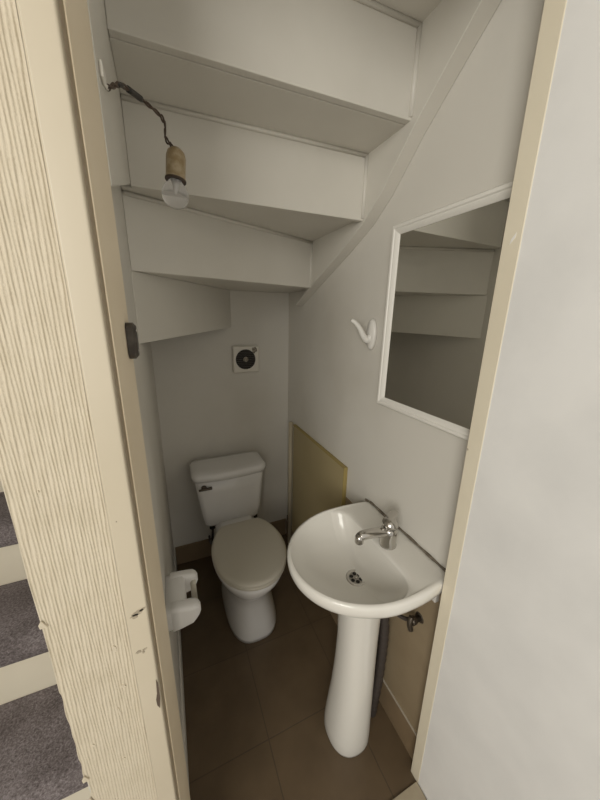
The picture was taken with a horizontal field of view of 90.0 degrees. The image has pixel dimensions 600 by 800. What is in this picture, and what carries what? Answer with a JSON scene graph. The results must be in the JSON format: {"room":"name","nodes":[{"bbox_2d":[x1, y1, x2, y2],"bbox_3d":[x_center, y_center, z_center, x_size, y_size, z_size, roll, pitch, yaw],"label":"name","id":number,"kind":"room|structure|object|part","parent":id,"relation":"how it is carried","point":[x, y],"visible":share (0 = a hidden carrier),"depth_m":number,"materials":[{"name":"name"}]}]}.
{"room":"bathroom","nodes":[
{"label":"bathroom","id":0,"kind":"room"},
{"bbox_2d":[15,0,181,798],"bbox_3d":[-0.538,-0.047,0.929,0.108,2.670,1.288,-6,17,-23],"label":"wall","id":1,"kind":"structure","parent":0,"point":[143,365],"depth_m":0.93,"materials":[{"name":"white paint"}]},
{"bbox_2d":[0,0,157,799],"bbox_3d":[-0.291,0.297,0.404,0.094,2.200,0.008,-6,17,-23],"label":"wallpaper","id":2,"kind":"object","parent":1,"relation":"attached to","point":[50,479],"visible":1,"depth_m":0.34},
{"bbox_2d":[16,0,176,799],"bbox_3d":[-0.237,0.329,0.441,0.028,2.120,0.015,-6,17,-23],"label":"trim","id":3,"kind":"structure","parent":1,"relation":"attached to","point":[40,20],"depth_m":0.32,"materials":[{"name":"beige paint"}]},
{"bbox_2d":[58,0,189,799],"bbox_3d":[-0.244,0.314,0.494,0.024,2.120,0.099,-6,17,-23],"label":"door frame","id":4,"kind":"structure","parent":1,"relation":"attached to","point":[74,14],"depth_m":0.37,"materials":[{"name":"beige paint"}]},
{"bbox_2d":[125,322,139,358],"bbox_3d":[-0.233,-0.083,0.420,0.012,0.049,0.028,-6,17,-23],"label":"strike plate","id":5,"kind":"object","parent":4,"relation":"attached to","point":[131,330],"depth_m":0.41,"materials":[{"name":"brown metal"}]},
{"bbox_2d":[174,549,189,791],"bbox_3d":[-0.527,1.113,1.320,0.008,0.127,1.181,-6,17,-23],"label":"baseboard","id":6,"kind":"structure","parent":1,"relation":"attached to","point":[183,719],"depth_m":1.14,"materials":[{"name":"white paint"}]},
{"bbox_2d":[165,569,200,631],"bbox_3d":[-0.361,0.611,0.929,0.096,0.088,0.153,-6,17,-23],"label":"toilet roll holder","id":7,"kind":"object","parent":1,"relation":"attached to","point":[182,611],"visible":0.99,"depth_m":0.88,"materials":[{"name":"white plastic"}]},
{"bbox_3d":[-0.379,0.612,0.922,0.056,0.080,0.148,-6,17,-23],"label":"plate","id":8,"kind":"part","parent":7,"relation":"part of","materials":[{"name":"white plastic"}]},
{"bbox_3d":[-0.378,0.595,0.983,0.082,0.088,0.037,-6,17,-23],"label":"arm","id":9,"kind":"part","parent":7,"relation":"part of","materials":[{"name":"white plastic"}]},
{"bbox_3d":[-0.334,0.624,0.882,0.080,0.088,0.041,-6,17,-23],"label":"arm","id":10,"kind":"part","parent":7,"relation":"part of","materials":[{"name":"white plastic"}]},
{"bbox_2d":[151,290,288,548],"bbox_3d":[-0.432,-0.261,1.705,0.948,2.670,0.100,-6,17,-23],"label":"wall","id":11,"kind":"structure","parent":0,"point":[206,409],"depth_m":1.73,"materials":[{"name":"white paint"}]},
{"bbox_2d":[175,518,285,564],"bbox_3d":[-0.432,0.928,1.986,0.722,0.127,0.009,-6,17,-23],"label":"baseboard","id":12,"kind":"structure","parent":11,"relation":"attached to","point":[199,549],"depth_m":1.89,"materials":[{"name":"brown tile"}]},
{"bbox_2d":[232,345,258,372],"bbox_3d":[-0.305,-0.231,1.699,0.149,0.149,0.027,-6,17,-23],"label":"fan","id":13,"kind":"object","parent":11,"relation":"attached to","point":[244,358],"visible":1,"depth_m":1.69,"materials":[{"name":"white plastic"}]},
{"bbox_2d":[177,534,415,799],"bbox_3d":[-0.175,1.176,1.447,0.740,0.050,1.290,-6,17,-23],"label":"floor","id":14,"kind":"structure","parent":0,"point":[254,712],"depth_m":1.17,"materials":[{"name":"brown tile"}]},
{"bbox_2d":[189,451,286,642],"bbox_3d":[-0.315,0.747,1.567,0.404,0.706,0.729,-6,17,-23],"label":"toilet","id":15,"kind":"object","parent":14,"relation":"on","point":[249,554],"visible":1,"depth_m":1.49,"materials":[{"name":"white ceramic"}]},
{"bbox_3d":[-0.491,0.464,1.558,0.067,0.017,0.017,-6,17,-23],"label":"lever arm","id":16,"kind":"part","parent":15,"relation":"part of","materials":[{"name":"grey metal"}]},
{"bbox_3d":[-0.402,0.372,1.683,0.404,0.049,0.214,-6,17,-23],"label":"cistern lid","id":17,"kind":"part","parent":15,"relation":"part of","materials":[{"name":"white ceramic"}]},
{"bbox_2d":[215,515,253,531],"bbox_3d":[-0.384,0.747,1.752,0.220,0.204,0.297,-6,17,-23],"label":"toilet seat hinge","id":18,"kind":"object","parent":15,"relation":"attached to","point":[219,522],"depth_m":1.66,"materials":[{"name":"white plastic"}]},
{"bbox_3d":[-0.270,0.911,1.538,0.334,0.408,0.539,-6,17,-23],"label":"bowl","id":19,"kind":"part","parent":15,"relation":"part of","materials":[{"name":"white ceramic"}]},
{"bbox_3d":[-0.237,0.703,1.416,0.340,0.021,0.421,-6,17,-23],"label":"seat lid","id":20,"kind":"part","parent":15,"relation":"part of","materials":[{"name":"beige plastic"}]},
{"bbox_3d":[-0.238,0.723,1.421,0.338,0.016,0.419,-6,17,-23],"label":"seat","id":21,"kind":"part","parent":15,"relation":"part of","materials":[{"name":"beige plastic"}]},
{"bbox_2d":[287,422,292,542],"bbox_3d":[-0.065,0.557,1.952,0.028,0.875,0.032,-6,17,-23],"label":"pipe","id":22,"kind":"object","parent":14,"relation":"on","point":[290,443],"visible":0.94,"depth_m":1.92,"materials":[{"name":"beige"}]},
{"bbox_2d":[287,498,445,757],"bbox_3d":[0.154,0.803,1.024,0.406,0.909,0.417,-6,17,-23],"label":"washbasin","id":23,"kind":"object","parent":14,"relation":"on","point":[355,562],"visible":0.99,"depth_m":0.97,"materials":[{"name":"white ceramic"}]},
{"bbox_2d":[287,502,444,618],"bbox_3d":[0.157,0.535,0.948,0.402,0.156,0.418,-6,17,-23],"label":"basin","id":24,"kind":"object","parent":23,"relation":"in","point":[374,579],"depth_m":0.93,"materials":[{"name":"white ceramic"}]},
{"bbox_2d":[355,510,398,549],"bbox_3d":[0.241,0.413,0.925,0.166,0.101,0.054,-6,17,-23],"label":"tap","id":25,"kind":"object","parent":23,"relation":"on","point":[385,537],"depth_m":0.92,"materials":[{"name":"silver metal"}]},
{"bbox_2d":[287,0,544,567],"bbox_3d":[0.235,-0.123,1.259,0.100,2.670,1.290,-6,17,-23],"label":"wall","id":26,"kind":"structure","parent":0,"point":[394,460],"depth_m":0.93,"materials":[{"name":"white paint"}]},
{"bbox_2d":[292,424,347,532],"bbox_3d":[0.074,0.578,1.642,0.019,0.746,0.577,-6,17,-23],"label":"panel","id":27,"kind":"object","parent":26,"relation":"attached to","point":[319,478],"visible":0.72,"depth_m":1.59,"materials":[{"name":"brown wood"}]},
{"bbox_2d":[286,518,416,759],"bbox_3d":[0.162,1.057,1.564,0.010,0.130,1.276,-6,17,-23],"label":"baseboard","id":28,"kind":"structure","parent":26,"relation":"attached to","point":[404,729],"depth_m":1.12,"materials":[{"name":"brown tile"}]},
{"bbox_2d":[350,319,376,349],"bbox_3d":[0.217,-0.227,1.040,0.091,0.106,0.048,-6,17,-23],"label":"coat hook","id":29,"kind":"object","parent":26,"relation":"attached to","point":[370,337],"visible":1,"depth_m":1.04,"materials":[{"name":"white plastic"}]},
{"bbox_3d":[0.250,-0.230,1.054,0.014,0.106,0.048,-6,17,-23],"label":"plate","id":30,"kind":"part","parent":29,"relation":"part of","materials":[{"name":"white plastic"}]},
{"bbox_2d":[345,497,441,732],"bbox_3d":[0.313,0.792,1.155,0.006,0.604,0.570,-6,17,-23],"label":"lining","id":31,"kind":"object","parent":26,"relation":"attached to","point":[408,656],"visible":0.2,"depth_m":1.03,"materials":[{"name":"beige wood"}]},
{"bbox_2d":[397,611,423,631],"bbox_3d":[0.337,0.646,0.973,0.062,0.156,0.139,-11,20,-37],"label":"valve","id":32,"kind":"object","parent":31,"relation":"attached to","point":[412,620],"visible":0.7,"depth_m":0.94,"materials":[{"name":"grey metal"}]},
{"bbox_3d":[0.347,0.702,0.942,0.024,0.048,0.024,-6,17,-23],"label":"valve handle","id":33,"kind":"part","parent":32,"relation":"part of","materials":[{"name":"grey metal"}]},
{"bbox_3d":[0.385,0.697,0.962,0.006,0.040,0.040,-6,17,-23],"label":"wall plate","id":34,"kind":"part","parent":32,"relation":"part of","materials":[{"name":"grey metal"}]},
{"bbox_2d":[377,181,512,440],"bbox_3d":[0.358,-0.205,0.798,0.020,0.550,0.396,-6,17,-23],"label":"wall mirror","id":35,"kind":"object","parent":26,"relation":"attached to","point":[444,263],"visible":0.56,"depth_m":0.78,"materials":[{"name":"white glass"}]},
{"bbox_2d":[418,0,599,799],"bbox_3d":[0.949,0.348,-0.376,0.161,2.670,2.400,-6,17,-23],"label":"wall","id":36,"kind":"structure","parent":0,"point":[515,715],"depth_m":0.56,"materials":[{"name":"paint"}]},
{"bbox_2d":[411,0,566,782],"bbox_3d":[0.400,0.261,0.732,0.033,2.120,0.036,-6,17,-23],"label":"door frame","id":37,"kind":"structure","parent":36,"relation":"attached to","point":[553,13],"depth_m":0.60,"materials":[{"name":"beige paint"}]},
{"bbox_3d":[0.131,1.688,-0.363,1.850,0.049,2.400,-6,17,-23],"label":"floor","id":38,"kind":"structure","parent":0,"visible":0},
{"bbox_2d":[0,0,501,799],"bbox_3d":[-0.557,0.072,0.819,1.730,2.400,1.544,-6,17,-23],"label":"staircase","id":39,"kind":"structure","parent":38,"relation":"on","point":[296,124],"depth_m":0.74,"materials":[{"name":"beige paint"}]},
{"bbox_2d":[98,59,188,209],"bbox_3d":[-0.261,-0.456,0.510,0.054,0.156,0.296,1,16,-2],"label":"pendant light","id":40,"kind":"object","parent":39,"relation":"hanging from","point":[175,195],"visible":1,"depth_m":0.62,"materials":[{"name":"brown"}]},
{"bbox_3d":[-0.272,-0.496,0.517,0.024,0.077,0.234,2,16,1],"label":"cord","id":41,"kind":"part","parent":40,"relation":"part of","materials":[{"name":"brown plastic"}]},
{"bbox_3d":[-0.270,-0.499,0.515,0.020,0.076,0.235,1,16,1],"label":"cord","id":42,"kind":"part","parent":40,"relation":"part of","materials":[{"name":"brown plastic"}]},
{"bbox_3d":[-0.266,-0.439,0.640,0.054,0.053,0.054,-6,17,-23],"label":"glass bulb","id":43,"kind":"part","parent":40,"relation":"part of","materials":[{"name":"white"}]},
{"bbox_2d":[393,781,426,799],"bbox_3d":[0.090,1.318,0.850,0.682,0.008,0.054,-6,17,-23],"label":"threshold","id":44,"kind":"object","parent":38,"relation":"on","point":[414,792],"visible":1,"depth_m":0.98,"materials":[{"name":"beige wood"}]}
]}

